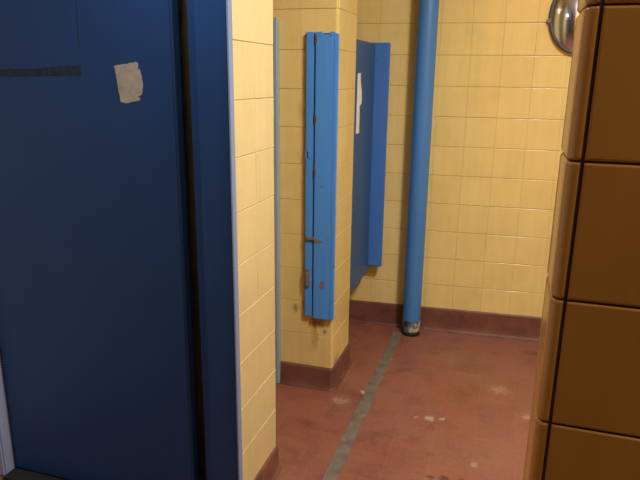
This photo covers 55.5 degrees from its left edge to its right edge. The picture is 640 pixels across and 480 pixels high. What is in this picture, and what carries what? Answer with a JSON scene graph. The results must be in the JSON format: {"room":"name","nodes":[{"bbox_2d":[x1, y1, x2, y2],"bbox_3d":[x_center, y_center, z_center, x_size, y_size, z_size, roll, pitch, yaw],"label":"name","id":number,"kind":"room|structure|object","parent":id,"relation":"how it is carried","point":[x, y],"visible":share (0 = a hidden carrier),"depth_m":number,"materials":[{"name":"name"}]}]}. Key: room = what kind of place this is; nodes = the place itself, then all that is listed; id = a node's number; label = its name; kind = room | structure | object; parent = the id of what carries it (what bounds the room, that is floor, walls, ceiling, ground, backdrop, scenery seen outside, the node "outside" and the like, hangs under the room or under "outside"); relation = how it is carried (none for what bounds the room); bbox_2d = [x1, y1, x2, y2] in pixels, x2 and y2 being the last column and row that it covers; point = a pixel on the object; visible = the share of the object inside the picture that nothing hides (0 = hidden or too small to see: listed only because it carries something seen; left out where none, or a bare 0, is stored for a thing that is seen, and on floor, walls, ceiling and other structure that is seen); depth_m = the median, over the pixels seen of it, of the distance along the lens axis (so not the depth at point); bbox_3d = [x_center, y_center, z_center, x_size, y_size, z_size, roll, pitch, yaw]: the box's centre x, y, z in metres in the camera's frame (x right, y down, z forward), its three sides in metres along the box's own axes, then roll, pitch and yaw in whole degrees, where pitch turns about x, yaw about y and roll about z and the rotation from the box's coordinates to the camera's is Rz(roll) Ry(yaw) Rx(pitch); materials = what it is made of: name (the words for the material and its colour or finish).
{"room":"public restroom","nodes":[
{"label":"public restroom","id":0,"kind":"room"},
{"bbox_2d":[178,0,275,479],"bbox_3d":[-0.686,-0.406,1.866,1.057,2.500,0.300,5,16,17],"label":"wall","id":1,"kind":"structure","parent":0,"point":[252,20],"depth_m":1.81,"materials":[{"name":"beige ceramic"}]},
{"bbox_2d":[254,446,281,479],"bbox_3d":[-0.190,0.806,2.024,0.027,0.091,0.296,5,16,17],"label":"baseboard","id":2,"kind":"structure","parent":1,"relation":"attached to","point":[271,468],"depth_m":2.09,"materials":[{"name":"red tile"}]},
{"bbox_2d":[0,322,538,479],"bbox_3d":[0.262,1.079,1.392,3.900,0.101,5.000,5,16,17],"label":"floor","id":3,"kind":"structure","parent":0,"point":[429,405],"depth_m":2.54,"materials":[{"name":"red concrete"}]},
{"bbox_2d":[272,17,280,383],"bbox_3d":[-0.206,-0.110,2.578,0.070,1.571,0.030,5,16,17],"label":"post","id":4,"kind":"object","parent":3,"relation":"on","point":[276,84],"visible":0.27,"depth_m":2.53,"materials":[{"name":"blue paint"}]},
{"bbox_2d":[401,0,438,336],"bbox_3d":[0.512,-0.745,2.994,0.100,2.599,0.100,5,16,17],"label":"drain pipe","id":5,"kind":"object","parent":3,"relation":"on","point":[428,10],"visible":1,"depth_m":3.05,"materials":[{"name":"blue metal"}]},
{"bbox_2d":[273,0,357,367],"bbox_3d":[-0.407,-0.622,2.682,1.087,2.500,0.295,5,16,17],"label":"wall","id":6,"kind":"structure","parent":0,"point":[306,340],"depth_m":2.55,"materials":[{"name":"beige tile"}]},
{"bbox_2d":[279,342,351,391],"bbox_3d":[-0.316,0.546,2.962,0.908,0.103,0.338,5,16,17],"label":"baseboard","id":7,"kind":"structure","parent":6,"relation":"attached to","point":[292,374],"depth_m":2.73,"materials":[{"name":"red tile"}]},
{"bbox_2d":[304,32,339,319],"bbox_3d":[0.002,-0.229,2.483,0.130,1.179,0.028,5,16,17],"label":"post","id":8,"kind":"object","parent":6,"relation":"attached to","point":[322,49],"visible":1,"depth_m":2.46,"materials":[{"name":"blue metal"}]},
{"bbox_2d":[349,0,571,316],"bbox_3d":[0.980,-0.706,3.066,3.500,2.500,0.413,5,16,17],"label":"wall","id":9,"kind":"structure","parent":0,"point":[501,82],"depth_m":3.09,"materials":[{"name":"beige tile"}]},
{"bbox_2d":[368,43,390,266],"bbox_3d":[0.297,-0.425,3.181,0.105,1.155,0.072,5,16,17],"label":"post","id":10,"kind":"object","parent":9,"relation":"attached to","point":[382,50],"visible":0.61,"depth_m":3.13,"materials":[{"name":"blue metal"}]},
{"bbox_2d":[350,39,374,292],"bbox_3d":[0.188,-0.349,2.963,0.036,1.182,0.428,5,16,17],"label":"door","id":11,"kind":"structure","parent":10,"relation":"attached to","point":[365,51],"depth_m":2.95,"materials":[{"name":"blue paint"}]},
{"bbox_2d":[349,299,541,341],"bbox_3d":[0.940,0.460,3.293,3.510,0.131,0.029,4,15,12],"label":"baseboard","id":12,"kind":"structure","parent":9,"relation":"attached to","point":[499,325],"depth_m":3.33,"materials":[{"name":"red tile"}]},
{"bbox_2d":[546,0,578,53],"bbox_3d":[1.209,-1.041,2.816,0.293,0.348,0.088,4,15,12],"label":"convex mirror","id":13,"kind":"object","parent":9,"relation":"attached to","point":[563,14],"visible":0.38,"depth_m":2.83,"materials":[{"name":"silver metal"}]},
{"bbox_2d":[523,0,639,479],"bbox_3d":[1.075,0.001,0.434,1.694,2.500,0.108,5,16,17],"label":"wall","id":14,"kind":"structure","parent":0,"point":[584,424],"depth_m":0.64,"materials":[{"name":"orange ceramic"}]},
{"bbox_3d":[-0.699,-1.472,1.516,1.060,0.460,0.100,5,16,17],"label":"wall","id":15,"kind":"structure","parent":0,"visible":0},
{"bbox_2d":[0,0,198,479],"bbox_3d":[-0.714,-0.144,1.791,0.702,2.008,0.043,5,16,17],"label":"door","id":16,"kind":"structure","parent":15,"relation":"in","point":[96,332],"depth_m":1.79,"materials":[{"name":"blue paint"}]},
{"bbox_2d":[0,0,242,479],"bbox_3d":[-0.678,-0.200,1.791,0.972,2.140,0.200,5,16,17],"label":"door frame","id":17,"kind":"structure","parent":15,"relation":"attached to","point":[210,37],"depth_m":1.67,"materials":[{"name":"blue paint"}]}
]}

